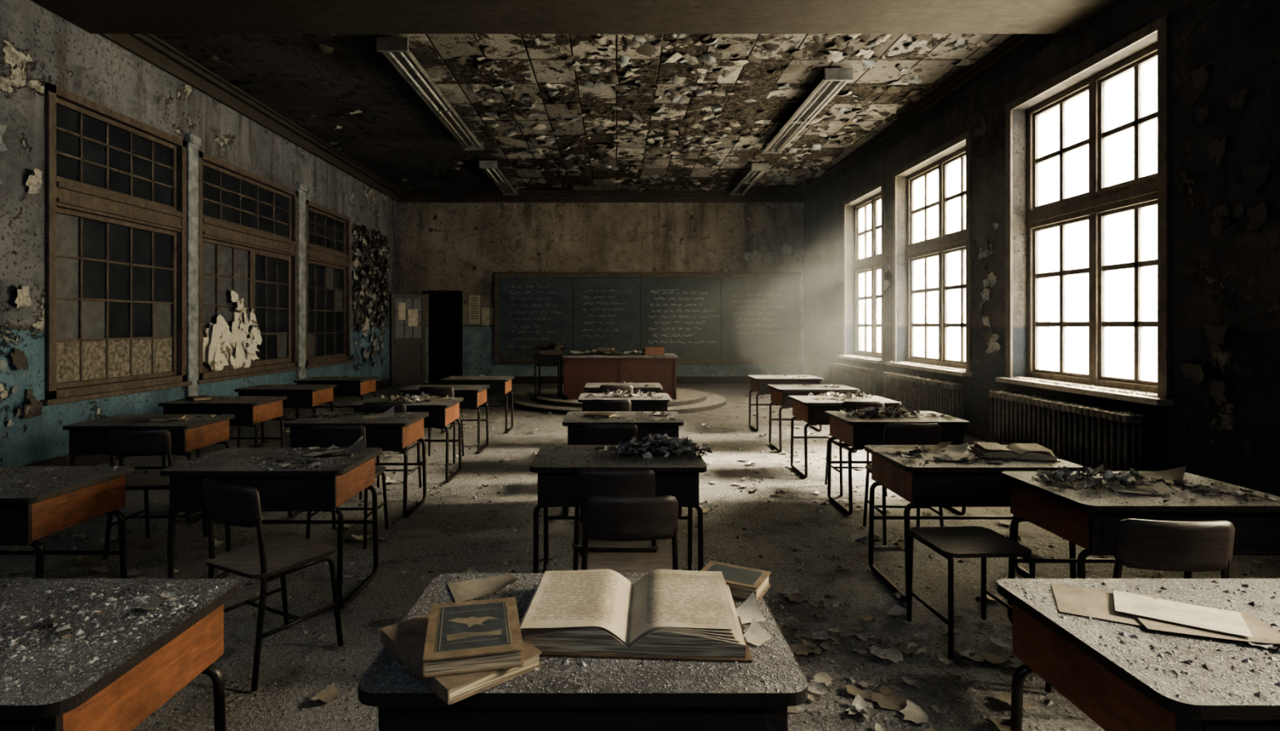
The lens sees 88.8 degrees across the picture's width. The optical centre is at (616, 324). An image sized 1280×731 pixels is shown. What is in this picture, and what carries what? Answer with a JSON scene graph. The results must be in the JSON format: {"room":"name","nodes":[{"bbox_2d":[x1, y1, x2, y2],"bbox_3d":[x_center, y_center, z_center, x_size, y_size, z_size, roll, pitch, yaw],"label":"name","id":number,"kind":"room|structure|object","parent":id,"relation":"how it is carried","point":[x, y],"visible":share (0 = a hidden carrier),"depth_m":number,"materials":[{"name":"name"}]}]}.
{"room":"classroom","nodes":[
{"label":"classroom","id":0,"kind":"room"},
{"bbox_2d":[0,0,398,466],"bbox_3d":[-5.340,-0.885,7.125,0.300,4.570,17.450,0,0,0],"label":"wall","id":1,"kind":"structure","parent":0,"point":[38,46],"depth_m":6.39,"materials":[{"name":"paint"}]},
{"bbox_2d":[40,82,191,405],"bbox_3d":[-5.225,-0.735,6.880,0.210,2.930,2.000,0,0,0],"label":"window","id":2,"kind":"structure","parent":1,"relation":"in","point":[116,182],"depth_m":6.76,"materials":[{"name":"brown wood"}]},
{"bbox_2d":[22,378,391,466],"bbox_3d":[-5.175,1.315,7.125,0.030,0.170,16.850,0,0,0],"label":"baseboard","id":3,"kind":"structure","parent":1,"relation":"attached to","point":[89,460],"depth_m":6.45,"materials":[{"name":"wood"}]},
{"bbox_2d":[184,133,307,397],"bbox_3d":[-5.152,-0.700,9.335,0.074,3.200,2.990,0,0,0],"label":"pillars","id":4,"kind":"structure","parent":1,"relation":"attached to","point":[193,142],"depth_m":7.99,"materials":[{"name":"paint"}]},
{"bbox_2d":[197,151,301,384],"bbox_3d":[-5.217,-0.710,9.310,0.227,2.880,2.600,0,0,0],"label":"window","id":5,"kind":"structure","parent":1,"relation":"in","point":[248,221],"depth_m":9.16,"materials":[{"name":"brown wood"}]},
{"bbox_2d":[99,34,402,201],"bbox_3d":[-5.120,-3.039,7.050,0.140,0.258,16.700,0,0,0],"label":"trim","id":6,"kind":"structure","parent":1,"relation":"attached to","point":[150,48],"depth_m":8.81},
{"bbox_2d":[305,200,353,368],"bbox_3d":[-5.225,-0.675,11.750,0.210,2.810,1.920,0,0,0],"label":"window","id":7,"kind":"structure","parent":1,"relation":"in","point":[327,230],"depth_m":11.85,"materials":[{"name":"brown wood"}]},
{"bbox_2d":[428,294,459,378],"bbox_3d":[-4.200,0.050,16.450,1.800,2.700,1.200,0,0,0],"label":"doorway","id":8,"kind":"structure","parent":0,"point":[443,309],"depth_m":16.95,"materials":[{"name":"black"}]},
{"bbox_2d":[153,34,1013,191],"bbox_3d":[-0.300,-3.245,7.125,10.380,0.150,17.450,0,0,0],"label":"ceiling","id":9,"kind":"structure","parent":0,"point":[291,77],"depth_m":8.95,"materials":[{"name":"paint"}]},
{"bbox_2d":[376,37,483,150],"bbox_3d":[-2.450,-3.082,9.175,0.340,0.173,4.090,0,0,0],"label":"fluorescent light fixture","id":10,"kind":"object","parent":9,"relation":"attached to","point":[396,51],"visible":1,"depth_m":8.30,"materials":[{"name":"metal"}]},
{"bbox_2d":[479,160,517,195],"bbox_3d":[-2.450,-3.082,13.800,0.340,0.173,2.640,0,0,0],"label":"fluorescent light fixture","id":11,"kind":"object","parent":9,"relation":"attached to","point":[490,168],"visible":1,"depth_m":13.41,"materials":[{"name":"metal"}]},
{"bbox_2d":[31,0,1120,34],"bbox_3d":[-0.360,-3.019,6.100,9.656,0.299,0.760,0,0,0],"label":"ceiling beam","id":12,"kind":"structure","parent":9,"relation":"attached to","point":[93,16],"depth_m":6.08,"materials":[{"name":"paint"}]},
{"bbox_2d":[206,34,999,192],"bbox_3d":[-0.375,-3.177,10.944,9.337,0.186,8.871,0,0,0],"label":"paint","id":13,"kind":"object","parent":9,"relation":"attached to","point":[646,49],"visible":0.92,"depth_m":9.07,"materials":[{"name":"paint"}]},
{"bbox_2d":[729,163,768,195],"bbox_3d":[2.800,-3.082,13.900,0.340,0.173,2.440,0,0,0],"label":"fluorescent light fixture","id":14,"kind":"object","parent":9,"relation":"attached to","point":[757,171],"visible":1,"depth_m":13.54,"materials":[{"name":"metal"}]},
{"bbox_2d":[762,67,853,153],"bbox_3d":[2.720,-3.082,9.700,0.340,0.173,3.440,0,0,0],"label":"fluorescent light fixture","id":15,"kind":"object","parent":9,"relation":"attached to","point":[834,79],"visible":1,"depth_m":9.05,"materials":[{"name":"metal"}]},
{"bbox_2d":[398,202,804,383],"bbox_3d":[-0.360,-0.885,15.700,9.660,4.570,0.300,0,0,0],"label":"wall","id":16,"kind":"structure","parent":0,"point":[584,234],"depth_m":15.55,"materials":[{"name":"paint"}]},
{"bbox_2d":[391,293,426,385],"bbox_3d":[-4.842,0.338,15.219,0.840,2.100,0.160,0,0,-42],"label":"door","id":17,"kind":"structure","parent":16,"relation":"in","point":[408,312],"depth_m":15.20,"materials":[{"name":"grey wood"}]},
{"bbox_2d":[422,290,462,376],"bbox_3d":[-4.140,0.295,15.555,0.960,2.210,0.070,0,0,0],"label":"trim","id":18,"kind":"structure","parent":16,"relation":"attached to","point":[424,292],"depth_m":15.52,"materials":[{"name":"brown wood"}]},
{"bbox_2d":[397,191,804,202],"bbox_3d":[-0.360,-3.039,15.480,9.660,0.258,0.140,0,0,0],"label":"trim","id":19,"kind":"structure","parent":16,"relation":"attached to","point":[404,196],"depth_m":15.50,"materials":[{"name":"wood"}]},
{"bbox_2d":[511,376,750,383],"bbox_3d":[-0.360,1.315,15.535,9.660,0.170,0.030,0,0,0],"label":"baseboard","id":20,"kind":"structure","parent":16,"relation":"attached to","point":[517,380],"depth_m":15.53,"materials":[{"name":"wood"}]},
{"bbox_2d":[493,271,801,363],"bbox_3d":[0.740,-0.170,15.459,7.300,2.160,0.178,0,0,0],"label":"blackboard","id":21,"kind":"object","parent":16,"relation":"attached to","point":[633,322],"visible":0.91,"depth_m":15.50,"materials":[{"name":"stone"}]},
{"bbox_2d":[507,284,788,348],"bbox_3d":[0.754,-0.191,15.496,6.664,1.500,0.001,0,0,0],"label":"chalk writing","id":22,"kind":"object","parent":21,"relation":"attached to","point":[526,285],"visible":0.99,"depth_m":15.50,"materials":[{"name":"grey"}]},
{"bbox_2d":[0,378,1279,730],"bbox_3d":[-0.300,1.460,7.775,10.380,0.120,18.750,0,0,0],"label":"floor","id":23,"kind":"structure","parent":0,"point":[260,713],"depth_m":3.86,"materials":[{"name":"concrete"}]},
{"bbox_2d":[0,466,134,578],"bbox_3d":[-2.800,1.050,2.930,0.880,0.700,0.600,0,0,0],"label":"school desk","id":24,"kind":"object","parent":23,"relation":"on","point":[26,517],"visible":0.84,"depth_m":2.91,"materials":[{"name":"brown wood"}]},
{"bbox_2d":[0,578,239,730],"bbox_3d":[-1.460,1.050,1.500,0.880,0.700,0.600,0,0,0],"label":"school desk","id":25,"kind":"object","parent":23,"relation":"on","point":[137,677],"visible":0.99,"depth_m":1.49,"materials":[{"name":"brown wood"}]},
{"bbox_2d":[0,581,228,697],"bbox_3d":[-1.459,0.689,1.499,0.832,0.022,0.561,0,0,0],"label":"debris","id":26,"kind":"object","parent":25,"relation":"on","point":[155,602],"visible":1,"depth_m":1.52,"materials":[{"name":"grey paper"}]},
{"bbox_2d":[62,414,235,524],"bbox_3d":[-3.400,1.050,4.800,0.880,0.700,0.600,0,0,0],"label":"school desk","id":27,"kind":"object","parent":23,"relation":"on","point":[86,437],"visible":0.63,"depth_m":4.57,"materials":[{"name":"brown wood"}]},
{"bbox_2d":[149,414,185,422],"bbox_3d":[-3.280,0.683,4.780,0.200,0.030,0.140,0,0,-23],"label":"book","id":28,"kind":"object","parent":27,"relation":"on","point":[156,418],"visible":0.97,"depth_m":4.73,"materials":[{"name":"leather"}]},
{"bbox_2d":[102,428,207,559],"bbox_3d":[-2.859,1.005,4.067,0.382,0.769,0.428,0,0,-4],"label":"chair","id":29,"kind":"object","parent":23,"relation":"on","point":[122,442],"visible":0.59,"depth_m":3.89,"materials":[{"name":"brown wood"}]},
{"bbox_2d":[158,396,287,466],"bbox_3d":[-3.650,1.050,6.100,0.880,0.700,0.600,0,0,0],"label":"school desk","id":30,"kind":"object","parent":23,"relation":"on","point":[246,414],"visible":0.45,"depth_m":5.86,"materials":[{"name":"brown wood"}]},
{"bbox_2d":[160,448,382,609],"bbox_3d":[-1.760,1.050,3.420,0.880,0.700,0.600,0,0,0],"label":"school desk","id":31,"kind":"object","parent":23,"relation":"on","point":[279,489],"visible":0.8,"depth_m":3.18,"materials":[{"name":"brown wood"}]},
{"bbox_2d":[173,444,360,470],"bbox_3d":[-1.764,0.686,3.418,0.841,0.028,0.559,0,0,0],"label":"debris","id":32,"kind":"object","parent":31,"relation":"on","point":[288,464],"visible":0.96,"depth_m":3.32,"materials":[{"name":"grey paint"}]},
{"bbox_2d":[328,438,366,455],"bbox_3d":[-1.450,0.651,3.520,0.180,0.074,0.080,0,0,-34],"label":"loose paper","id":33,"kind":"object","parent":31,"relation":"on","point":[360,446],"visible":0.96,"depth_m":3.54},
{"bbox_2d":[202,478,342,691],"bbox_3d":[-1.446,1.005,2.728,0.382,0.769,0.429,0,0,28],"label":"chair","id":34,"kind":"object","parent":23,"relation":"on","point":[266,561],"visible":0.98,"depth_m":2.62,"materials":[{"name":"brown wood"}]},
{"bbox_2d":[234,384,336,448],"bbox_3d":[-3.700,1.050,7.350,0.880,0.700,0.600,0,0,0],"label":"school desk","id":35,"kind":"object","parent":23,"relation":"on","point":[305,396],"visible":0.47,"depth_m":7.09,"materials":[{"name":"brown wood"}]},
{"bbox_2d":[293,377,378,418],"bbox_3d":[-3.630,1.050,8.500,0.880,0.700,0.600,0,0,0],"label":"school desk","id":36,"kind":"object","parent":23,"relation":"on","point":[345,387],"visible":0.51,"depth_m":8.23,"materials":[{"name":"brown wood"}]},
{"bbox_2d":[305,424,388,549],"bbox_3d":[-1.740,1.005,4.237,0.382,0.769,0.428,0,0,0],"label":"chair","id":37,"kind":"object","parent":23,"relation":"on","point":[322,436],"visible":0.45,"depth_m":4.05,"materials":[{"name":"brown wood"}]},
{"bbox_2d":[284,412,428,518],"bbox_3d":[-1.930,1.050,4.930,0.880,0.700,0.600,0,0,0],"label":"school desk","id":38,"kind":"object","parent":23,"relation":"on","point":[388,435],"visible":0.55,"depth_m":4.69,"materials":[{"name":"brown wood"}]},
{"bbox_2d":[359,403,422,500],"bbox_3d":[-1.850,1.005,5.367,0.382,0.769,0.428,0,0,0],"label":"chair","id":39,"kind":"object","parent":23,"relation":"on","point":[366,407],"visible":0.39,"depth_m":5.18,"materials":[{"name":"brown wood"}]},
{"bbox_2d":[349,397,463,483],"bbox_3d":[-1.900,1.050,5.980,0.880,0.700,0.600,0,0,0],"label":"school desk","id":40,"kind":"object","parent":23,"relation":"on","point":[442,415],"visible":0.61,"depth_m":5.75,"materials":[{"name":"brown wood"}]},
{"bbox_2d":[361,396,454,404],"bbox_3d":[-1.897,0.685,5.975,0.825,0.030,0.564,0,0,0],"label":"debris","id":41,"kind":"object","parent":40,"relation":"on","point":[420,397],"visible":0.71,"depth_m":5.92,"materials":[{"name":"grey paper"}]},
{"bbox_2d":[381,391,448,402],"bbox_3d":[-1.862,0.654,5.962,0.585,0.080,0.392,0,0,0],"label":"debris heap","id":42,"kind":"object","parent":41,"relation":"on","point":[406,396],"visible":0.98,"depth_m":5.94,"materials":[{"name":"paint"}]},
{"bbox_2d":[417,386,464,463],"bbox_3d":[-1.800,1.005,6.707,0.382,0.769,0.428,0,0,0],"label":"chair","id":43,"kind":"object","parent":23,"relation":"on","point":[442,392],"visible":0.35,"depth_m":6.53,"materials":[{"name":"brown wood"}]},
{"bbox_2d":[399,385,489,453],"bbox_3d":[-1.900,1.050,7.300,0.880,0.700,0.600,0,0,0],"label":"school desk","id":44,"kind":"object","parent":23,"relation":"on","point":[474,397],"visible":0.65,"depth_m":7.06,"materials":[{"name":"brown wood"}]},
{"bbox_2d":[439,376,514,433],"bbox_3d":[-1.820,1.050,8.600,0.880,0.700,0.600,0,0,0],"label":"school desk","id":45,"kind":"object","parent":23,"relation":"on","point":[499,386],"visible":0.69,"depth_m":8.34,"materials":[{"name":"brown wood"}]},
{"bbox_2d":[358,573,808,730],"bbox_3d":[-0.065,1.050,1.540,0.880,0.700,0.600,0,0,0],"label":"school desk","id":46,"kind":"object","parent":23,"relation":"on","point":[658,695],"visible":0.46,"depth_m":1.27,"materials":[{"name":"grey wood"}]},
{"bbox_2d":[380,613,542,705],"bbox_3d":[-0.335,0.683,1.385,0.210,0.030,0.320,0,0,-41],"label":"book","id":47,"kind":"object","parent":46,"relation":"on","point":[406,640],"visible":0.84,"depth_m":1.31,"materials":[{"name":"paper"}]},
{"bbox_2d":[422,597,524,678],"bbox_3d":[-0.300,0.649,1.375,0.190,0.036,0.250,0,0,-13],"label":"book","id":48,"kind":"object","parent":47,"relation":"on","point":[482,635],"visible":1,"depth_m":1.31,"materials":[{"name":"paper"}]},
{"bbox_2d":[448,573,520,602],"bbox_3d":[-0.350,0.678,1.730,0.170,0.038,0.130,0,0,-23],"label":"loose paper","id":49,"kind":"object","parent":46,"relation":"on","point":[463,591],"visible":0.99,"depth_m":1.73,"materials":[{"name":"paper"}]},
{"bbox_2d":[369,575,780,684],"bbox_3d":[-0.067,0.695,1.544,0.825,0.009,0.550,0,0,0],"label":"debris","id":50,"kind":"object","parent":46,"relation":"on","point":[566,662],"visible":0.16,"depth_m":1.35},
{"bbox_2d":[520,569,752,662],"bbox_3d":[0.035,0.668,1.540,0.514,0.061,0.350,0,0,3],"label":"open book","id":51,"kind":"object","parent":46,"relation":"on","point":[666,615],"visible":0.95,"depth_m":1.44,"materials":[{"name":"paper"}]},
{"bbox_2d":[700,561,770,602],"bbox_3d":[0.310,0.680,1.735,0.170,0.037,0.125,0,0,29],"label":"book","id":52,"kind":"object","parent":46,"relation":"on","point":[742,582],"visible":0.63,"depth_m":1.71,"materials":[{"name":"paper"}]},
{"bbox_2d":[735,592,765,624],"bbox_3d":[0.300,0.673,1.550,0.090,0.044,0.060,0,0,-17],"label":"loose paper","id":53,"kind":"object","parent":46,"relation":"on","point":[749,610],"visible":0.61,"depth_m":1.56,"materials":[{"name":"paper"}]},
{"bbox_2d":[742,617,772,646],"bbox_3d":[0.310,0.681,1.450,0.050,0.027,0.060,0,0,44],"label":"loose paper","id":54,"kind":"object","parent":46,"relation":"on","point":[755,635],"visible":0.95,"depth_m":1.46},
{"bbox_2d":[579,423,637,523],"bbox_3d":[-0.049,1.005,4.267,0.382,0.769,0.429,0,0,-3],"label":"chair","id":55,"kind":"object","parent":23,"relation":"on","point":[592,434],"visible":0.2,"depth_m":4.07,"materials":[{"name":"brown wood"}]},
{"bbox_2d":[589,399,631,411],"bbox_3d":[-0.050,1.005,5.607,0.382,0.769,0.428,0,0,0],"label":"chair","id":56,"kind":"object","parent":23,"relation":"on","point":[595,405],"visible":0.17,"depth_m":5.41,"materials":[{"name":"brown wood"}]},
{"bbox_2d":[572,468,658,570],"bbox_3d":[-0.001,1.005,2.987,0.382,0.769,0.429,0,0,2],"label":"chair","id":57,"kind":"object","parent":23,"relation":"on","point":[588,482],"visible":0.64,"depth_m":2.80,"materials":[{"name":"brown wood"}]},
{"bbox_2d":[599,385,633,393],"bbox_3d":[0.000,1.005,6.887,0.382,0.769,0.428,0,0,0],"label":"chair","id":58,"kind":"object","parent":23,"relation":"on","point":[602,388],"visible":0.12,"depth_m":6.69,"materials":[{"name":"brown wood"}]},
{"bbox_2d":[529,444,706,573],"bbox_3d":[0.010,1.050,3.500,0.880,0.700,0.600,0,0,0],"label":"school desk","id":59,"kind":"object","parent":23,"relation":"on","point":[680,480],"visible":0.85,"depth_m":3.26,"materials":[{"name":"brown wood"}]},
{"bbox_2d":[534,444,692,466],"bbox_3d":[0.011,0.690,3.499,0.832,0.020,0.558,0,0,0],"label":"debris","id":60,"kind":"object","parent":59,"relation":"on","point":[600,448],"visible":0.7,"depth_m":3.57,"materials":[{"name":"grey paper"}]},
{"bbox_2d":[603,433,712,459],"bbox_3d":[0.226,0.638,3.524,0.593,0.115,0.404,0,0,0],"label":"debris heap","id":61,"kind":"object","parent":59,"relation":"on","point":[664,444],"visible":1,"depth_m":3.47,"materials":[{"name":"paint"}]},
{"bbox_2d":[513,387,726,414],"bbox_3d":[0.040,1.330,11.950,3.900,0.140,3.900,0,0,0],"label":"platform","id":62,"kind":"object","parent":23,"relation":"on","point":[687,401],"visible":0.52,"depth_m":10.92,"materials":[{"name":"concrete"}]},
{"bbox_2d":[533,353,563,398],"bbox_3d":[-1.185,0.890,11.450,0.450,0.740,0.600,0,0,0],"label":"side table","id":63,"kind":"object","parent":62,"relation":"on","point":[540,360],"visible":0.97,"depth_m":11.17,"materials":[{"name":"brown wood"}]},
{"bbox_2d":[533,342,566,355],"bbox_3d":[-1.176,0.403,11.421,0.607,0.224,0.435,0,0,0],"label":"heap","id":64,"kind":"object","parent":63,"relation":"on","point":[558,350],"visible":1,"depth_m":11.31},
{"bbox_2d":[562,353,677,399],"bbox_3d":[0.060,0.890,11.400,1.940,0.740,0.850,0,0,0],"label":"desk","id":65,"kind":"object","parent":62,"relation":"on","point":[579,370],"visible":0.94,"depth_m":11.02,"materials":[{"name":"red wood"}]},
{"bbox_2d":[568,347,649,355],"bbox_3d":[-0.116,0.462,11.351,1.461,0.108,0.800,0,0,0],"label":"debris heap","id":66,"kind":"object","parent":65,"relation":"on","point":[600,351],"visible":1,"depth_m":11.25,"materials":[{"name":"paint"}]},
{"bbox_2d":[562,411,684,515],"bbox_3d":[0.050,1.050,4.970,0.880,0.700,0.600,0,0,0],"label":"school desk","id":67,"kind":"object","parent":23,"relation":"on","point":[645,427],"visible":0.38,"depth_m":4.71,"materials":[{"name":"brown wood"}]},
{"bbox_2d":[584,382,662,393],"bbox_3d":[0.080,1.050,7.570,0.880,0.700,0.600,0,0,0],"label":"school desk","id":68,"kind":"object","parent":23,"relation":"on","point":[591,388],"visible":0.2,"depth_m":7.32,"materials":[{"name":"brown wood"}]},
{"bbox_2d":[577,393,671,411],"bbox_3d":[0.080,1.050,6.380,0.880,0.700,0.600,0,0,0],"label":"school desk","id":69,"kind":"object","parent":23,"relation":"on","point":[637,404],"visible":0.21,"depth_m":6.12,"materials":[{"name":"brown wood"}]},
{"bbox_2d":[579,495,678,573],"bbox_3d":[0.045,1.005,2.547,0.382,0.769,0.428,0,0,-2],"label":"chair","id":70,"kind":"object","parent":23,"relation":"on","point":[655,517],"visible":0.62,"depth_m":2.36,"materials":[{"name":"brown wood"}]},
{"bbox_2d":[4,395,1263,730],"bbox_3d":[-0.385,1.368,7.048,9.011,0.056,10.956,0,0,0],"label":"debris","id":71,"kind":"object","parent":23,"relation":"on","point":[912,712],"visible":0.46,"depth_m":2.79,"materials":[{"name":"paint"}]},
{"bbox_2d":[4,395,1279,730],"bbox_3d":[-0.353,1.385,6.999,9.500,0.030,12.032,0,0,0],"label":"rubble","id":72,"kind":"object","parent":23,"relation":"on","point":[970,686],"visible":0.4,"depth_m":4.04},
{"bbox_2d":[747,375,823,431],"bbox_3d":[2.250,1.050,8.750,0.880,0.700,0.600,0,0,0],"label":"school desk","id":73,"kind":"object","parent":23,"relation":"on","point":[758,384],"visible":0.55,"depth_m":8.50,"materials":[{"name":"brown wood"}]},
{"bbox_2d":[767,384,859,453],"bbox_3d":[2.200,1.050,7.350,0.880,0.700,0.600,0,0,0],"label":"school desk","id":74,"kind":"object","parent":23,"relation":"on","point":[780,397],"visible":0.52,"depth_m":7.13,"materials":[{"name":"brown wood"}]},
{"bbox_2d":[788,395,901,478],"bbox_3d":[2.130,1.050,6.150,0.880,0.700,0.600,0,0,0],"label":"school desk","id":75,"kind":"object","parent":23,"relation":"on","point":[812,413],"visible":0.52,"depth_m":5.93,"materials":[{"name":"brown wood"}]},
{"bbox_2d":[808,391,874,399],"bbox_3d":[2.119,0.657,6.147,0.588,0.068,0.344,0,0,0],"label":"debris heap","id":76,"kind":"object","parent":75,"relation":"on","point":[849,395],"visible":1,"depth_m":6.11,"materials":[{"name":"paint"}]},
{"bbox_2d":[831,362,875,395],"bbox_3d":[4.305,1.068,11.994,0.200,0.664,2.088,0,0,0],"label":"radiator","id":77,"kind":"object","parent":23,"relation":"on","point":[863,379],"visible":0.7,"depth_m":11.56,"materials":[{"name":"metal"}]},
{"bbox_2d":[824,401,887,497],"bbox_3d":[2.000,1.005,5.467,0.382,0.769,0.428,0,0,0],"label":"chair","id":78,"kind":"object","parent":23,"relation":"on","point":[847,406],"visible":0.3,"depth_m":5.29,"materials":[{"name":"brown wood"}]},
{"bbox_2d":[824,411,969,515],"bbox_3d":[2.120,1.050,5.000,0.880,0.700,0.600,0,0,0],"label":"school desk","id":79,"kind":"object","parent":23,"relation":"on","point":[855,433],"visible":0.56,"depth_m":4.76,"materials":[{"name":"brown wood"}]},
{"bbox_2d":[840,405,923,418],"bbox_3d":[2.044,0.660,4.999,0.632,0.078,0.390,0,0,0],"label":"debris heap","id":80,"kind":"object","parent":79,"relation":"on","point":[872,412],"visible":1,"depth_m":4.96,"materials":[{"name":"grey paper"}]},
{"bbox_2d":[862,423,943,545],"bbox_3d":[1.879,1.005,4.287,0.382,0.769,0.428,0,0,3],"label":"chair","id":81,"kind":"object","parent":23,"relation":"on","point":[894,433],"visible":0.45,"depth_m":4.10,"materials":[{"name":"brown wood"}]},
{"bbox_2d":[882,371,964,431],"bbox_3d":[4.302,1.068,9.344,0.204,0.664,2.389,0,0,0],"label":"radiator","id":82,"kind":"object","parent":23,"relation":"on","point":[916,393],"visible":0.66,"depth_m":8.97,"materials":[{"name":"metal"}]},
{"bbox_2d":[906,526,1035,660],"bbox_3d":[1.560,1.171,2.895,0.382,0.435,0.371,0,0,-3],"label":"stool","id":83,"kind":"object","parent":23,"relation":"on","point":[949,542],"visible":0.94,"depth_m":2.85,"materials":[{"name":"brown wood"}]},
{"bbox_2d":[864,444,1083,602],"bbox_3d":[1.870,1.050,3.500,0.880,0.700,0.600,0,0,0],"label":"school desk","id":84,"kind":"object","parent":23,"relation":"on","point":[965,483],"visible":0.59,"depth_m":3.25,"materials":[{"name":"brown wood"}]},
{"bbox_2d":[920,453,972,461],"bbox_3d":[1.720,0.687,3.420,0.220,0.018,0.200,0,0,17],"label":"loose paper","id":85,"kind":"object","parent":84,"relation":"on","point":[930,455],"visible":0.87,"depth_m":3.43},
{"bbox_2d":[935,443,968,454],"bbox_3d":[1.840,0.674,3.580,0.130,0.044,0.180,0,0,38],"label":"loose paper","id":86,"kind":"object","parent":84,"relation":"on","point":[958,449],"visible":0.97,"depth_m":3.60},
{"bbox_2d":[871,445,1076,466],"bbox_3d":[1.870,0.685,3.498,0.834,0.029,0.545,0,0,0],"label":"debris","id":87,"kind":"object","parent":84,"relation":"on","point":[917,451],"visible":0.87,"depth_m":3.38,"materials":[{"name":"paint"}]},
{"bbox_2d":[968,441,1060,462],"bbox_3d":[2.120,0.674,3.500,0.364,0.048,0.260,0,0,14],"label":"open book","id":88,"kind":"object","parent":84,"relation":"on","point":[1028,451],"visible":1,"depth_m":3.42,"materials":[{"name":"paper"}]},
{"bbox_2d":[985,390,1144,471],"bbox_3d":[4.304,1.068,6.469,0.210,0.664,2.239,0,0,0],"label":"radiator","id":89,"kind":"object","parent":23,"relation":"on","point":[1015,418],"visible":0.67,"depth_m":6.17,"materials":[{"name":"metal"}]},
{"bbox_2d":[996,578,1279,730],"bbox_3d":[1.470,1.050,1.500,0.880,0.700,0.600,0,0,0],"label":"school desk","id":90,"kind":"object","parent":23,"relation":"on","point":[1116,694],"visible":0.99,"depth_m":1.45,"materials":[{"name":"brown wood"}]},
{"bbox_2d":[1051,583,1157,626],"bbox_3d":[1.220,0.690,1.620,0.220,0.012,0.200,0,0,29],"label":"loose paper","id":91,"kind":"object","parent":90,"relation":"on","point":[1098,604],"visible":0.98,"depth_m":1.63,"materials":[{"name":"paper"}]},
{"bbox_2d":[1004,580,1279,699],"bbox_3d":[1.470,0.685,1.499,0.838,0.029,0.562,0,0,0],"label":"debris","id":92,"kind":"object","parent":90,"relation":"on","point":[1140,587],"visible":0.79,"depth_m":1.41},
{"bbox_2d":[1134,612,1279,644],"bbox_3d":[1.360,0.688,1.520,0.260,0.007,0.170,0,0,20],"label":"loose paper","id":93,"kind":"object","parent":90,"relation":"on","point":[1260,630],"visible":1,"depth_m":1.48,"materials":[{"name":"paper"}]},
{"bbox_2d":[1112,590,1253,637],"bbox_3d":[1.340,0.685,1.560,0.240,0.004,0.150,0,0,36],"label":"loose paper","id":94,"kind":"object","parent":93,"relation":"on","point":[1206,618],"visible":1,"depth_m":1.55,"materials":[{"name":"paper"}]},
{"bbox_2d":[1044,518,1235,693],"bbox_3d":[1.799,1.005,2.257,0.382,0.769,0.429,0,0,4],"label":"chair","id":95,"kind":"object","parent":23,"relation":"on","point":[1144,544],"visible":0.44,"depth_m":2.06,"materials":[{"name":"brown wood"}]},
{"bbox_2d":[1001,471,1279,624],"bbox_3d":[2.260,1.050,2.820,0.880,0.700,0.600,0,0,0],"label":"school desk","id":96,"kind":"object","parent":23,"relation":"on","point":[1091,525],"visible":0.66,"depth_m":2.60,"materials":[{"name":"brown wood"}]},
{"bbox_2d":[1035,464,1184,489],"bbox_3d":[2.116,0.660,2.851,0.611,0.072,0.323,0,0,0],"label":"debris heap","id":97,"kind":"object","parent":96,"relation":"on","point":[1109,477],"visible":0.98,"depth_m":2.82,"materials":[{"name":"grey paint"}]},
{"bbox_2d":[1108,481,1174,494],"bbox_3d":[2.200,0.681,2.750,0.200,0.030,0.140,0,0,23],"label":"loose paper","id":98,"kind":"object","parent":96,"relation":"on","point":[1162,488],"visible":0.88,"depth_m":2.74,"materials":[{"name":"paper"}]},
{"bbox_2d":[1014,471,1279,504],"bbox_3d":[2.263,0.686,2.821,0.829,0.028,0.571,0,0,0],"label":"debris","id":99,"kind":"object","parent":96,"relation":"on","point":[1213,492],"visible":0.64,"depth_m":2.71,"materials":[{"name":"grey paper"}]},
{"bbox_2d":[1140,466,1186,484],"bbox_3d":[2.450,0.667,2.950,0.200,0.059,0.160,0,0,-40],"label":"loose paper","id":100,"kind":"object","parent":96,"relation":"on","point":[1170,474],"visible":0.54,"depth_m":2.97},
{"bbox_2d":[804,0,1279,497],"bbox_3d":[4.680,-0.885,7.125,0.420,4.570,17.450,0,0,0],"label":"wall","id":101,"kind":"structure","parent":0,"point":[1237,442],"depth_m":5.25,"materials":[{"name":"paint"}]},
{"bbox_2d":[0,47,1279,426],"bbox_3d":[-0.360,-0.870,9.461,9.730,3.875,12.206,0,0,0],"label":"paint","id":102,"kind":"object","parent":101,"relation":"attached to","point":[1255,176],"visible":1,"depth_m":5.69,"materials":[{"name":"paint"}]},
{"bbox_2d":[837,180,885,364],"bbox_3d":[4.558,-0.875,11.825,0.435,3.070,1.990,0,0,0],"label":"window","id":103,"kind":"structure","parent":101,"relation":"in","point":[873,264],"depth_m":11.86,"materials":[{"name":"brown wood"}]},
{"bbox_2d":[885,129,973,377],"bbox_3d":[4.557,-0.895,9.350,0.437,3.110,2.340,0,0,0],"label":"window","id":104,"kind":"structure","parent":101,"relation":"in","point":[947,243],"depth_m":9.35,"materials":[{"name":"brown wood"}]},
{"bbox_2d":[800,34,1062,201],"bbox_3d":[4.400,-3.039,7.050,0.140,0.258,16.700,0,0,0],"label":"trim","id":105,"kind":"structure","parent":101,"relation":"attached to","point":[1017,47],"depth_m":8.81,"materials":[{"name":"wood"}]},
{"bbox_2d":[820,381,1146,471],"bbox_3d":[4.455,1.315,7.125,0.030,0.170,16.850,0,0,0],"label":"baseboard","id":106,"kind":"structure","parent":101,"relation":"attached to","point":[974,430],"depth_m":7.99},
{"bbox_2d":[995,13,1173,406],"bbox_3d":[4.554,-0.925,6.360,0.442,3.170,2.240,0,0,0],"label":"window","id":107,"kind":"structure","parent":101,"relation":"in","point":[1101,202],"depth_m":6.28,"materials":[{"name":"brown wood"}]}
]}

